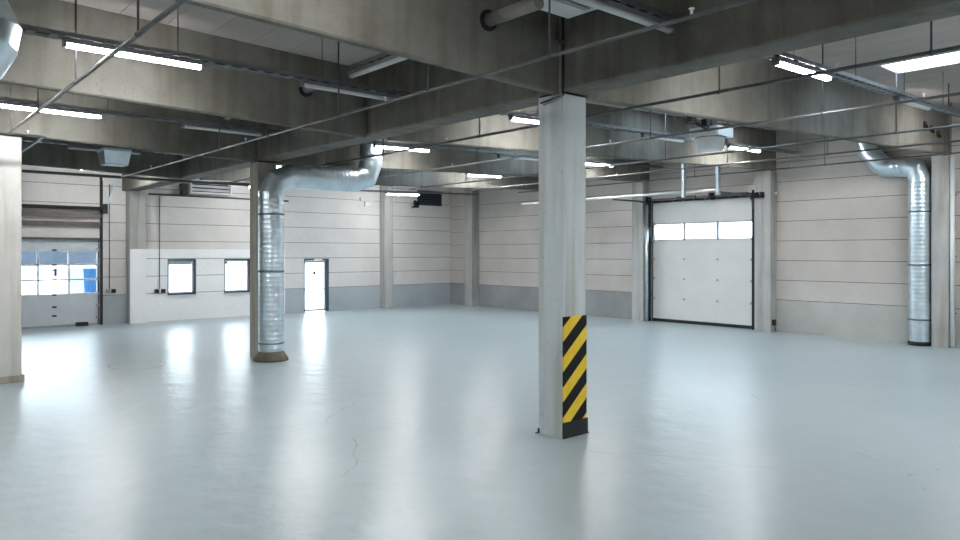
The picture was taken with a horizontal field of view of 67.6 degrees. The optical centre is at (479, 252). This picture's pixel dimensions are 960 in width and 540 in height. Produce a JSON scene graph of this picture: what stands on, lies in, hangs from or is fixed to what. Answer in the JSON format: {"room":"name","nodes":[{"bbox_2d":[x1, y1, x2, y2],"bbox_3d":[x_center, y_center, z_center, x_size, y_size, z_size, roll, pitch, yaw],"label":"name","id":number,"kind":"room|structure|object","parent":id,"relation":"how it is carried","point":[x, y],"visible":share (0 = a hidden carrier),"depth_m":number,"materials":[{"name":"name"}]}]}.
{"room":"empty warehouse","nodes":[
{"label":"empty warehouse","id":0,"kind":"room"},
{"bbox_2d":[22,165,450,324],"bbox_3d":[-10.189,-0.800,24.792,23.900,6.200,0.240,0,0,-41],"label":"wall","id":1,"kind":"structure","parent":0,"point":[337,226],"depth_m":25.92,"materials":[{"name":"white paint"}]},
{"bbox_2d":[22,177,115,328],"bbox_3d":[-13.591,-0.075,21.558,4.920,4.750,0.330,0,0,-41],"label":"door","id":2,"kind":"structure","parent":1,"relation":"in","point":[65,309],"depth_m":22.23,"materials":[{"name":"silver metal"}]},
{"bbox_2d":[105,184,115,292],"bbox_3d":[-11.882,-0.450,23.090,0.290,3.500,0.087,0,0,-41],"label":"cable conduit","id":3,"kind":"object","parent":1,"relation":"attached to","point":[106,290],"visible":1,"depth_m":23.07,"materials":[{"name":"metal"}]},
{"bbox_2d":[155,196,165,292],"bbox_3d":[-10.738,-0.275,24.091,0.330,3.250,0.087,0,0,-41],"label":"cable conduit","id":4,"kind":"object","parent":1,"relation":"attached to","point":[156,290],"visible":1,"depth_m":24.08,"materials":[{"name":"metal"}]},
{"bbox_2d":[167,259,197,295],"bbox_3d":[-10.258,0.848,24.659,1.000,1.255,0.270,0,0,-41],"label":"window","id":5,"kind":"structure","parent":1,"relation":"in","point":[193,292],"depth_m":24.77,"materials":[{"name":"grey metal"}]},
{"bbox_2d":[179,179,231,195],"bbox_3d":[-9.527,-2.240,24.878,1.690,0.520,0.497,0,0,-41],"label":"air vent","id":6,"kind":"object","parent":1,"relation":"in","point":[184,188],"visible":0.76,"depth_m":24.73,"materials":[{"name":"white metal"}]},
{"bbox_2d":[148,193,288,201],"bbox_3d":[-9.130,-1.950,25.479,5.000,0.057,0.060,0,0,-41],"label":"pipe","id":7,"kind":"object","parent":1,"relation":"attached to","point":[148,193],"visible":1,"depth_m":24.98,"materials":[{"name":"grey metal"}]},
{"bbox_2d":[224,259,249,293],"bbox_3d":[-8.786,0.848,25.945,1.030,1.255,0.270,0,0,-41],"label":"window","id":8,"kind":"structure","parent":1,"relation":"in","point":[247,290],"depth_m":26.05,"materials":[{"name":"grey metal"}]},
{"bbox_2d":[304,258,328,311],"bbox_3d":[-6.428,1.265,28.034,1.070,2.070,0.230,0,0,-41],"label":"door","id":9,"kind":"structure","parent":1,"relation":"in","point":[325,261],"depth_m":28.28,"materials":[{"name":"grey metal"}]},
{"bbox_2d":[359,197,373,206],"bbox_3d":[-4.631,-2.080,29.412,0.650,0.360,0.117,0,0,-41],"label":"emergency light","id":10,"kind":"object","parent":1,"relation":"attached to","point":[367,200],"visible":1,"depth_m":29.36,"materials":[{"name":"white plastic"}]},
{"bbox_2d":[412,200,418,207],"bbox_3d":[-2.796,-2.100,30.952,0.300,0.320,0.221,0,0,-41],"label":"floodlight","id":11,"kind":"object","parent":1,"relation":"attached to","point":[415,203],"visible":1,"depth_m":30.89,"materials":[{"name":"black metal"}]},
{"bbox_2d":[417,190,441,205],"bbox_3d":[-2.216,-2.385,31.549,1.300,0.630,0.077,0,0,-41],"label":"air vent","id":12,"kind":"object","parent":1,"relation":"in","point":[424,199],"visible":0.82,"depth_m":31.55,"materials":[{"name":"black metal"}]},
{"bbox_2d":[0,304,959,539],"bbox_3d":[-0.153,2.400,13.316,23.900,0.200,30.850,0,0,-41],"label":"floor","id":13,"kind":"structure","parent":0,"point":[421,422],"depth_m":9.18,"materials":[{"name":"grey concrete"}]},
{"bbox_2d":[0,135,24,383],"bbox_3d":[-8.582,0.120,12.601,0.950,4.360,0.350,0,0,-41],"label":"concrete pillar","id":14,"kind":"structure","parent":13,"relation":"on","point":[10,146],"depth_m":12.67,"materials":[{"name":"grey concrete"}]},
{"bbox_2d":[0,83,255,162],"bbox_3d":[-8.482,-2.658,12.423,9.565,1.405,0.130,0,0,-41],"label":"concrete beam","id":15,"kind":"structure","parent":14,"relation":"on","point":[114,131],"depth_m":13.80,"materials":[{"name":"grey concrete"}]},
{"bbox_2d":[75,322,87,326],"bbox_3d":[-12.489,2.240,22.508,0.330,0.120,0.150,0,0,-41],"label":"door stop","id":16,"kind":"object","parent":13,"relation":"on","point":[76,323],"visible":1,"depth_m":22.45,"materials":[{"name":"black rubber"}]},
{"bbox_2d":[126,191,145,323],"bbox_3d":[-11.243,0.150,23.448,0.504,4.300,0.391,0,0,-41],"label":"wall column","id":17,"kind":"structure","parent":13,"relation":"on","point":[135,200],"depth_m":23.30,"materials":[{"name":"concrete"}]},
{"bbox_2d":[250,160,276,357],"bbox_3d":[-4.782,0.148,15.837,0.450,4.303,0.400,0,0,-41],"label":"concrete pillar","id":18,"kind":"structure","parent":13,"relation":"on","point":[258,170],"depth_m":15.65,"materials":[{"name":"grey concrete"}]},
{"bbox_2d":[122,155,250,190],"bbox_3d":[-8.135,-2.554,19.671,0.450,1.097,10.155,0,0,-41],"label":"concrete beam","id":19,"kind":"structure","parent":18,"relation":"on","point":[196,167],"depth_m":18.56,"materials":[{"name":"grey concrete"}]},
{"bbox_2d":[253,139,381,362],"bbox_3d":[-3.521,-0.400,15.993,3.011,5.400,0.728,0,0,-34],"label":"ventilation duct","id":20,"kind":"object","parent":13,"relation":"on","point":[277,181],"visible":0.85,"depth_m":15.22,"materials":[{"name":"silver metal"}]},
{"bbox_2d":[380,186,392,307],"bbox_3d":[-3.895,-0.530,29.876,0.430,5.660,0.388,0,0,-41],"label":"wall column","id":21,"kind":"structure","parent":13,"relation":"on","point":[386,201],"depth_m":29.71,"materials":[{"name":"concrete"}]},
{"bbox_2d":[465,188,478,306],"bbox_3d":[-0.347,-0.590,30.914,0.418,5.780,0.500,0,0,-41],"label":"wall column","id":22,"kind":"structure","parent":13,"relation":"on","point":[471,201],"depth_m":30.71,"materials":[{"name":"concrete"}]},
{"bbox_2d":[535,91,588,438],"bbox_3d":[1.051,0.148,9.154,0.535,4.303,0.442,0,0,-41],"label":"concrete pillar","id":23,"kind":"structure","parent":13,"relation":"on","point":[562,122],"depth_m":9.01,"materials":[{"name":"grey concrete"}]},
{"bbox_2d":[256,59,546,161],"bbox_3d":[-1.863,-2.554,12.498,0.450,1.097,8.840,0,0,-41],"label":"concrete beam","id":24,"kind":"structure","parent":23,"relation":"on","point":[481,97],"depth_m":11.28,"materials":[{"name":"grey concrete"}]},
{"bbox_2d":[561,0,959,95],"bbox_3d":[4.744,-2.554,4.942,0.450,1.097,11.175,0,0,-41],"label":"concrete beam","id":25,"kind":"structure","parent":23,"relation":"on","point":[759,28],"depth_m":7.37,"materials":[{"name":"grey concrete"}]},
{"bbox_2d":[175,0,559,94],"bbox_3d":[-2.643,-2.658,5.746,9.565,1.405,0.130,0,0,-41],"label":"concrete beam","id":26,"kind":"structure","parent":25,"relation":"attached to","point":[449,34],"depth_m":7.54,"materials":[{"name":"grey concrete"}]},
{"bbox_2d":[480,0,543,30],"bbox_3d":[0.348,-2.600,7.745,0.240,0.240,0.802,0,0,-41],"label":"supply pipe","id":27,"kind":"object","parent":26,"relation":"attached to","point":[489,20],"visible":1,"depth_m":7.72,"materials":[{"name":"grey metal"}]},
{"bbox_2d":[540,16,565,105],"bbox_3d":[0.870,-2.473,8.931,0.129,1.233,0.421,0,0,-41],"label":"cable conduit","id":28,"kind":"object","parent":25,"relation":"attached to","point":[559,41],"visible":0.88,"depth_m":8.81,"materials":[{"name":"grey metal"}]},
{"bbox_2d":[632,182,648,320],"bbox_3d":[5.445,-0.030,24.329,0.368,4.660,0.460,0,0,-41],"label":"wall column","id":29,"kind":"structure","parent":13,"relation":"on","point":[638,208],"depth_m":24.17,"materials":[{"name":"concrete"}]},
{"bbox_2d":[645,205,647,320],"bbox_3d":[5.576,0.340,24.006,0.098,3.880,0.100,0,0,-41],"label":"downpipe","id":30,"kind":"object","parent":13,"relation":"on","point":[646,206],"visible":1,"depth_m":23.96,"materials":[{"name":"metal"}]},
{"bbox_2d":[754,171,775,331],"bbox_3d":[8.354,-0.030,21.002,0.368,4.660,0.500,0,0,-41],"label":"wall column","id":31,"kind":"structure","parent":13,"relation":"on","point":[765,181],"depth_m":20.84,"materials":[{"name":"concrete"}]},
{"bbox_2d":[753,192,763,197],"bbox_3d":[8.092,-1.675,20.865,0.210,0.169,0.280,0,0,-41],"label":"sensor","id":32,"kind":"object","parent":31,"relation":"attached to","point":[756,194],"visible":1,"depth_m":20.82,"materials":[{"name":"black plastic"}]},
{"bbox_2d":[855,142,930,345],"bbox_3d":[10.548,-0.560,18.344,0.541,5.720,1.782,0,0,-41],"label":"ventilation duct","id":33,"kind":"object","parent":13,"relation":"on","point":[918,175],"visible":0.88,"depth_m":17.73,"materials":[{"name":"silver metal"}]},
{"bbox_2d":[931,155,949,347],"bbox_3d":[11.333,-0.030,17.595,0.368,4.660,0.370,0,0,-41],"label":"wall column","id":34,"kind":"structure","parent":13,"relation":"on","point":[940,165],"depth_m":17.46,"materials":[{"name":"concrete"}]},
{"bbox_2d":[950,155,956,346],"bbox_3d":[11.505,-0.030,17.407,0.356,4.620,0.100,0,0,-41],"label":"downpipe","id":35,"kind":"object","parent":34,"relation":"attached to","point":[952,158],"visible":1,"depth_m":17.28,"materials":[{"name":"white metal"}]},
{"bbox_2d":[61,0,959,130],"bbox_3d":[-0.149,-3.431,13.386,23.600,0.652,30.550,0,0,-41],"label":"ceiling","id":36,"kind":"structure","parent":0,"point":[912,39],"depth_m":11.08,"materials":[{"name":"grey concrete"}]},
{"bbox_2d":[0,0,21,78],"bbox_3d":[-5.127,-2.305,6.676,1.470,1.890,0.840,0,0,-41],"label":"ventilation duct","id":37,"kind":"object","parent":36,"relation":"hanging from","point":[10,29],"visible":1,"depth_m":6.87,"materials":[{"name":"silver metal"}]},
{"bbox_2d":[0,134,181,178],"bbox_3d":[-11.530,-2.658,15.908,9.565,1.405,0.130,0,0,-41],"label":"concrete beam","id":38,"kind":"structure","parent":36,"relation":"attached to","point":[39,154],"depth_m":17.55,"materials":[{"name":"grey concrete"}]},
{"bbox_2d":[67,145,101,150],"bbox_3d":[-8.842,-2.373,15.954,0.669,0.094,0.764,0,0,-41],"label":"lamp","id":39,"kind":"object","parent":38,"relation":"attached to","point":[90,148],"depth_m":16.25,"materials":[{"name":"grey metal"}]},
{"bbox_2d":[131,150,141,154],"bbox_3d":[-7.989,-2.373,16.695,0.356,0.094,0.758,0,0,-41],"label":"lamp","id":40,"kind":"object","parent":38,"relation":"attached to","point":[134,152],"depth_m":17.01,"materials":[{"name":"white plastic"}]},
{"bbox_2d":[8,0,187,152],"bbox_3d":[-3.717,-2.585,7.668,0.602,1.290,23.438,0,0,-41],"label":"pipe","id":41,"kind":"object","parent":36,"relation":"hanging from","point":[178,3],"visible":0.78,"depth_m":8.16,"materials":[{"name":"metal"}]},
{"bbox_2d":[22,169,249,185],"bbox_3d":[-10.135,-1.945,17.666,10.000,0.077,0.070,0,0,-41],"label":"pipe","id":42,"kind":"object","parent":41,"relation":"attached to","point":[24,171],"visible":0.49,"depth_m":18.57,"materials":[{"name":"grey metal"}]},
{"bbox_2d":[22,138,190,155],"bbox_3d":[-9.308,-2.834,16.037,5.900,0.825,0.200,0,0,-41],"label":"cable tray","id":43,"kind":"object","parent":36,"relation":"hanging from","point":[23,139],"visible":0.4,"depth_m":16.08,"materials":[{"name":"metal"}]},
{"bbox_2d":[97,145,131,166],"bbox_3d":[-8.243,-2.560,16.172,0.600,1.220,0.600,0,0,-41],"label":"heater","id":44,"kind":"object","parent":36,"relation":"hanging from","point":[107,156],"visible":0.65,"depth_m":15.99,"materials":[{"name":"grey metal"}]},
{"bbox_2d":[98,150,130,163],"bbox_3d":[-8.243,-2.124,16.172,0.560,0.269,0.560,0,0,-41],"label":"hood","id":45,"kind":"object","parent":44,"relation":"attached to","point":[105,156],"depth_m":15.98,"materials":[{"name":"grey metal"}]},
{"bbox_2d":[0,97,278,133],"bbox_3d":[-6.346,-2.834,12.650,5.900,0.825,0.200,0,0,-41],"label":"cable tray","id":46,"kind":"object","parent":36,"relation":"hanging from","point":[104,111],"visible":0.8,"depth_m":12.77,"materials":[{"name":"metal"}]},
{"bbox_2d":[0,101,102,118],"bbox_3d":[-7.152,-2.373,11.946,1.560,0.094,0.100,0,0,-41],"label":"lamp","id":47,"kind":"object","parent":46,"relation":"attached to","point":[11,105],"visible":1,"depth_m":11.94,"materials":[{"name":"white plastic"}]},
{"bbox_2d":[181,122,262,136],"bbox_3d":[-4.953,-2.373,13.868,1.560,0.094,0.100,0,0,-41],"label":"lamp","id":48,"kind":"object","parent":46,"relation":"attached to","point":[183,125],"visible":0.92,"depth_m":13.80,"materials":[{"name":"white plastic"}]},
{"bbox_2d":[185,125,261,135],"bbox_3d":[-4.953,-2.349,13.868,1.500,0.042,0.090,0,0,-41],"label":"diffuser","id":49,"kind":"object","parent":48,"relation":"attached to","point":[199,127],"depth_m":13.85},
{"bbox_2d":[0,0,366,137],"bbox_3d":[-5.566,-2.658,9.088,9.565,1.405,0.130,0,0,-41],"label":"concrete beam","id":50,"kind":"structure","parent":36,"relation":"attached to","point":[40,62],"depth_m":10.16,"materials":[{"name":"grey concrete"}]},
{"bbox_2d":[62,37,116,53],"bbox_3d":[-4.439,-2.373,8.098,0.529,0.094,0.446,0,0,-41],"label":"lamp","id":51,"kind":"object","parent":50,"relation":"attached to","point":[66,42],"depth_m":8.23,"materials":[{"name":"white plastic"}]},
{"bbox_2d":[115,48,203,69],"bbox_3d":[-3.792,-2.373,8.646,1.016,0.094,0.418,0,0,-41],"label":"lamp","id":52,"kind":"object","parent":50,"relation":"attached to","point":[125,52],"depth_m":8.76,"materials":[{"name":"white plastic"}]},
{"bbox_2d":[298,87,315,96],"bbox_3d":[-2.707,-2.600,11.344,0.240,0.240,0.242,0,0,-41],"label":"pipe stub","id":53,"kind":"object","parent":50,"relation":"attached to","point":[304,91],"visible":0.57,"depth_m":11.35,"materials":[{"name":"black metal"}]},
{"bbox_2d":[19,8,408,97],"bbox_3d":[-4.250,-2.865,8.505,8.200,0.887,0.200,0,0,-41],"label":"cable tray","id":54,"kind":"object","parent":36,"relation":"hanging from","point":[26,29],"visible":0.81,"depth_m":9.11,"materials":[{"name":"metal"}]},
{"bbox_2d":[299,79,395,100],"bbox_3d":[-1.916,-2.373,10.546,1.560,0.094,0.100,0,0,-41],"label":"lamp","id":55,"kind":"object","parent":54,"relation":"attached to","point":[303,82],"visible":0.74,"depth_m":10.44,"materials":[{"name":"white plastic"}]},
{"bbox_2d":[282,164,406,171],"bbox_3d":[-4.434,-2.830,20.566,5.600,0.911,0.200,0,0,-41],"label":"cable tray","id":56,"kind":"object","parent":36,"relation":"hanging from","point":[282,164],"visible":0.22,"depth_m":21.91,"materials":[{"name":"metal"}]},
{"bbox_2d":[200,167,538,189],"bbox_3d":[-2.441,-2.759,23.577,13.226,1.576,0.130,0,0,-39],"label":"concrete beam","id":57,"kind":"structure","parent":36,"relation":"attached to","point":[426,178],"depth_m":24.29,"materials":[{"name":"grey concrete"}]},
{"bbox_2d":[349,53,390,68],"bbox_3d":[-1.142,-2.893,9.662,0.200,0.483,2.050,0,0,-41],"label":"cable tray","id":58,"kind":"object","parent":36,"relation":"hanging from","point":[381,55],"visible":0.23,"depth_m":9.98,"materials":[{"name":"metal"}]},
{"bbox_2d":[347,55,406,78],"bbox_3d":[-1.389,-2.603,9.944,0.100,0.094,1.560,0,0,-41],"label":"lamp","id":59,"kind":"object","parent":58,"relation":"attached to","point":[392,59],"visible":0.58,"depth_m":9.97,"materials":[{"name":"white plastic"}]},
{"bbox_2d":[330,188,478,194],"bbox_3d":[-2.851,-2.867,27.794,7.300,1.299,0.200,0,0,-41],"label":"cable tray","id":60,"kind":"object","parent":36,"relation":"hanging from","point":[467,193],"visible":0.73,"depth_m":28.13,"materials":[{"name":"metal"}]},
{"bbox_2d":[385,192,419,195],"bbox_3d":[-2.980,-2.266,27.682,1.560,0.094,0.100,-2,1,-41],"label":"lamp","id":61,"kind":"object","parent":60,"relation":"attached to","point":[386,193],"visible":1,"depth_m":27.56,"materials":[{"name":"white"}]},
{"bbox_2d":[387,193,418,195],"bbox_3d":[-2.979,-2.241,27.683,1.500,0.042,0.090,-2,1,-41],"label":"diffuser","id":62,"kind":"object","parent":61,"relation":"attached to","point":[415,194],"depth_m":27.67,"materials":[{"name":"white plastic"}]},
{"bbox_2d":[121,0,756,177],"bbox_3d":[-1.496,-2.531,9.610,0.052,1.222,23.438,0,0,-41],"label":"pipe","id":63,"kind":"object","parent":36,"relation":"hanging from","point":[549,55],"visible":0.9,"depth_m":7.49,"materials":[{"name":"metal"}]},
{"bbox_2d":[276,138,649,181],"bbox_3d":[0.594,-2.759,20.107,13.224,1.576,0.130,0,0,-40],"label":"concrete beam","id":64,"kind":"structure","parent":36,"relation":"attached to","point":[406,160],"depth_m":19.02,"materials":[{"name":"grey concrete"}]},
{"bbox_2d":[365,141,664,167],"bbox_3d":[1.238,-2.995,19.548,12.800,1.101,0.200,0,0,-41],"label":"cable tray","id":65,"kind":"object","parent":36,"relation":"hanging from","point":[370,142],"visible":0.59,"depth_m":18.38,"materials":[{"name":"metal"}]},
{"bbox_2d":[373,143,429,151],"bbox_3d":[-1.826,-2.461,16.868,1.560,0.094,0.100,-2,1,-41],"label":"lamp","id":66,"kind":"object","parent":65,"relation":"attached to","point":[386,146],"visible":0.97,"depth_m":16.74,"materials":[{"name":"white plastic"}]},
{"bbox_2d":[376,146,428,151],"bbox_3d":[-1.825,-2.436,16.869,1.500,0.042,0.090,-2,1,-41],"label":"diffuser","id":67,"kind":"object","parent":66,"relation":"attached to","point":[385,147],"depth_m":16.82,"materials":[{"name":"white plastic"}]},
{"bbox_2d":[497,154,538,160],"bbox_3d":[1.072,-2.569,19.403,1.560,0.094,0.100,-2,1,-41],"label":"lamp","id":68,"kind":"object","parent":65,"relation":"attached to","point":[498,155],"visible":0.68,"depth_m":19.31,"materials":[{"name":"white plastic"}]},
{"bbox_2d":[500,156,538,160],"bbox_3d":[1.073,-2.544,19.403,1.500,0.042,0.090,-2,1,-41],"label":"diffuser","id":69,"kind":"object","parent":68,"relation":"attached to","point":[523,158],"depth_m":19.51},
{"bbox_2d":[586,161,613,166],"bbox_3d":[3.481,-2.659,21.509,1.560,0.094,0.100,-2,1,-41],"label":"lamp","id":70,"kind":"object","parent":65,"relation":"attached to","point":[587,162],"visible":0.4,"depth_m":21.51,"materials":[{"name":"white plastic"}]},
{"bbox_2d":[586,163,612,166],"bbox_3d":[3.482,-2.634,21.510,1.500,0.042,0.090,-2,1,-41],"label":"diffuser","id":71,"kind":"object","parent":70,"relation":"attached to","point":[596,164],"depth_m":21.56,"materials":[{"name":"white plastic"}]},
{"bbox_2d":[540,0,618,18],"bbox_3d":[0.993,-2.892,7.630,0.660,0.483,0.740,0,0,-41],"label":"heater","id":72,"kind":"object","parent":36,"relation":"hanging from","point":[568,9],"visible":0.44,"depth_m":7.79,"materials":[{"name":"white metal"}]},
{"bbox_2d":[387,103,775,170],"bbox_3d":[3.503,-2.759,16.779,13.223,1.576,0.130,0,0,-40],"label":"concrete beam","id":73,"kind":"structure","parent":36,"relation":"attached to","point":[526,139],"depth_m":16.48,"materials":[{"name":"grey concrete"}]},
{"bbox_2d":[226,21,959,183],"bbox_3d":[0.574,-2.541,11.420,0.058,1.216,23.438,0,0,-41],"label":"pipe","id":74,"kind":"object","parent":36,"relation":"hanging from","point":[931,51],"visible":0.66,"depth_m":8.73,"materials":[{"name":"metal"}]},
{"bbox_2d":[521,164,720,204],"bbox_3d":[4.103,-2.541,22.956,0.120,1.882,7.840,0,0,-41],"label":"pipe","id":75,"kind":"object","parent":36,"relation":"hanging from","point":[717,189],"visible":0.66,"depth_m":20.86,"materials":[{"name":"white metal"}]},
{"bbox_2d":[612,0,676,19],"bbox_3d":[-1.090,-2.865,4.892,8.200,0.887,0.200,0,0,-41],"label":"cable tray","id":76,"kind":"object","parent":36,"relation":"hanging from","point":[639,6],"visible":0.4,"depth_m":7.21,"materials":[{"name":"metal"}]},
{"bbox_2d":[569,0,674,33],"bbox_3d":[1.440,-2.373,7.104,1.560,0.094,0.100,0,0,-41],"label":"lamp","id":77,"kind":"object","parent":76,"relation":"attached to","point":[612,7],"visible":0.95,"depth_m":7.07,"materials":[{"name":"grey metal"}]},
{"bbox_2d":[497,111,800,153],"bbox_3d":[4.200,-2.995,16.160,12.800,1.101,0.200,0,0,-41],"label":"cable tray","id":78,"kind":"object","parent":36,"relation":"hanging from","point":[588,124],"visible":0.48,"depth_m":15.36,"materials":[{"name":"metal"}]},
{"bbox_2d":[508,115,538,123],"bbox_3d":[1.136,-2.461,13.481,1.560,0.094,0.100,-2,1,-41],"label":"lamp","id":79,"kind":"object","parent":78,"relation":"attached to","point":[511,117],"visible":0.45,"depth_m":13.13,"materials":[{"name":"white plastic"}]},
{"bbox_2d":[511,118,538,123],"bbox_3d":[1.137,-2.436,13.481,1.500,0.042,0.090,-2,1,-41],"label":"diffuser","id":80,"kind":"object","parent":79,"relation":"attached to","point":[528,120],"depth_m":13.20,"materials":[{"name":"white plastic"}]},
{"bbox_2d":[640,133,684,142],"bbox_3d":[4.110,-2.572,16.081,1.560,0.094,0.100,-2,1,-41],"label":"lamp","id":81,"kind":"object","parent":78,"relation":"attached to","point":[643,135],"visible":0.95,"depth_m":16.08,"materials":[{"name":"white plastic"}]},
{"bbox_2d":[726,144,760,152],"bbox_3d":[6.782,-2.671,18.418,1.560,0.094,0.100,-2,1,-41],"label":"lamp","id":82,"kind":"object","parent":78,"relation":"attached to","point":[729,146],"visible":0.89,"depth_m":18.19,"materials":[{"name":"white plastic"}]},
{"bbox_2d":[729,147,759,151],"bbox_3d":[6.783,-2.646,18.418,1.500,0.042,0.090,-2,1,-41],"label":"diffuser","id":83,"kind":"object","parent":82,"relation":"attached to","point":[737,148],"depth_m":18.30,"materials":[{"name":"white plastic"}]},
{"bbox_2d":[378,44,959,177],"bbox_3d":[2.682,-2.631,13.264,0.058,1.218,23.438,0,0,-41],"label":"pipe","id":84,"kind":"object","parent":36,"relation":"hanging from","point":[923,98],"visible":0.71,"depth_m":11.53,"materials":[{"name":"metal"}]},
{"bbox_2d":[408,67,959,188],"bbox_3d":[5.279,-2.745,15.535,0.058,1.215,23.438,0,0,-41],"label":"pipe","id":85,"kind":"object","parent":36,"relation":"hanging from","point":[950,126],"visible":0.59,"depth_m":15.03,"materials":[{"name":"metal"}]},
{"bbox_2d":[686,116,732,151],"bbox_3d":[4.654,-2.788,15.255,1.750,1.136,0.760,0,0,-41],"label":"heater","id":86,"kind":"object","parent":36,"relation":"hanging from","point":[708,141],"visible":0.77,"depth_m":15.35,"materials":[{"name":"white metal"}]},
{"bbox_2d":[465,83,959,190],"bbox_3d":[7.199,-2.829,17.213,0.058,1.212,23.438,0,0,-41],"label":"pipe","id":87,"kind":"object","parent":36,"relation":"hanging from","point":[948,141],"visible":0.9,"depth_m":17.31,"materials":[{"name":"metal"}]},
{"bbox_2d":[518,103,959,192],"bbox_3d":[9.194,-2.912,18.958,0.058,1.219,23.438,0,0,-41],"label":"pipe","id":88,"kind":"object","parent":36,"relation":"hanging from","point":[950,153],"visible":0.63,"depth_m":19.41,"materials":[{"name":"metal"}]},
{"bbox_2d":[584,57,949,154],"bbox_3d":[6.416,-2.759,13.448,13.222,1.576,0.130,0,0,-40],"label":"concrete beam","id":89,"kind":"structure","parent":36,"relation":"attached to","point":[803,96],"depth_m":12.41,"materials":[{"name":"grey concrete"}]},
{"bbox_2d":[936,130,941,137],"bbox_3d":[10.924,-2.818,17.055,0.170,0.194,0.089,0,0,-41],"label":"cable sleeve","id":90,"kind":"object","parent":89,"relation":"attached to","point":[938,134],"visible":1,"depth_m":17.04,"materials":[{"name":"black rubber"}]},
{"bbox_2d":[763,37,959,117],"bbox_3d":[7.944,-2.999,12.791,11.600,1.041,0.200,0,0,-41],"label":"cable tray","id":91,"kind":"object","parent":36,"relation":"hanging from","point":[842,76],"visible":0.72,"depth_m":10.95,"materials":[{"name":"metal"}]},
{"bbox_2d":[772,57,831,80],"bbox_3d":[4.353,-2.458,9.651,1.560,0.094,0.100,-2,1,-41],"label":"lamp","id":92,"kind":"object","parent":91,"relation":"attached to","point":[778,61],"visible":1,"depth_m":9.46,"materials":[{"name":"white plastic"}]},
{"bbox_2d":[893,95,931,110],"bbox_3d":[7.477,-2.575,12.383,1.560,0.094,0.100,-2,1,-41],"label":"lamp","id":93,"kind":"object","parent":91,"relation":"attached to","point":[927,107],"visible":0.9,"depth_m":12.37,"materials":[{"name":"white plastic"}]},
{"bbox_2d":[900,99,930,110],"bbox_3d":[7.477,-2.550,12.383,1.500,0.042,0.090,-2,1,-41],"label":"diffuser","id":94,"kind":"object","parent":93,"relation":"attached to","point":[927,107],"depth_m":12.51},
{"bbox_2d":[879,51,959,73],"bbox_3d":[8.364,-3.448,12.083,0.900,0.212,2.780,0,0,-41],"label":"ceiling light","id":95,"kind":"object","parent":36,"relation":"attached to","point":[951,58],"depth_m":12.84,"materials":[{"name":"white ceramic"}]},
{"bbox_3d":[0.583,-3.049,24.953,6.730,0.868,0.200,0,0,-41],"label":"cable tray","id":96,"kind":"object","parent":36,"relation":"hanging from","visible":0},
{"bbox_2d":[466,173,501,177],"bbox_3d":[0.143,-2.644,24.568,1.560,0.094,0.100,-2,1,-41],"label":"lamp","id":97,"kind":"object","parent":96,"relation":"attached to","point":[467,174],"visible":0.84,"depth_m":24.51,"materials":[{"name":"white plastic"}]},
{"bbox_2d":[468,175,500,177],"bbox_3d":[0.143,-2.619,24.568,1.500,0.042,0.090,-2,1,-41],"label":"diffuser","id":98,"kind":"object","parent":97,"relation":"attached to","point":[497,176],"depth_m":24.63,"materials":[{"name":"white plastic"}]},
{"bbox_2d":[450,107,959,346],"bbox_3d":[8.707,-0.900,21.064,0.240,6.400,30.850,0,0,-41],"label":"wall","id":99,"kind":"structure","parent":0,"point":[842,229],"depth_m":20.46,"materials":[{"name":"white metal"}]},
{"bbox_2d":[613,190,753,329],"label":"door","id":100,"kind":"structure","parent":99,"relation":"in","point":[706,281],"depth_m":22.80,"materials":[{"name":"white metal"}]},
{"bbox_2d":[785,330,907,342],"bbox_3d":[9.871,2.265,19.525,0.026,0.070,3.200,0,0,-41],"label":"baseboard","id":101,"kind":"structure","parent":99,"relation":"attached to","point":[787,331],"depth_m":19.40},
{"label":"outside","id":102,"kind":"structure","parent":0,"visible":0},
{"bbox_2d":[22,261,323,311],"bbox_3d":[-63.874,2.510,133.809,240.000,0.180,234.450,0,0,-41],"label":"yard","id":103,"kind":"structure","parent":102,"point":[180,276],"depth_m":62.40,"materials":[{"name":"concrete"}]},
{"bbox_2d":[66,266,95,292],"bbox_3d":[-13.639,1.435,26.458,2.360,1.970,2.470,0,0,-41],"label":"waste container","id":104,"kind":"object","parent":103,"relation":"on","point":[76,286],"visible":0.08,"depth_m":25.06,"materials":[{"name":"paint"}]},
{"bbox_2d":[22,252,227,264],"bbox_3d":[-108.616,-3.940,124.208,124.000,12.720,34.000,0,0,-41],"label":"warehouse","id":105,"kind":"structure","parent":103,"relation":"on","point":[27,257],"depth_m":131.96,"materials":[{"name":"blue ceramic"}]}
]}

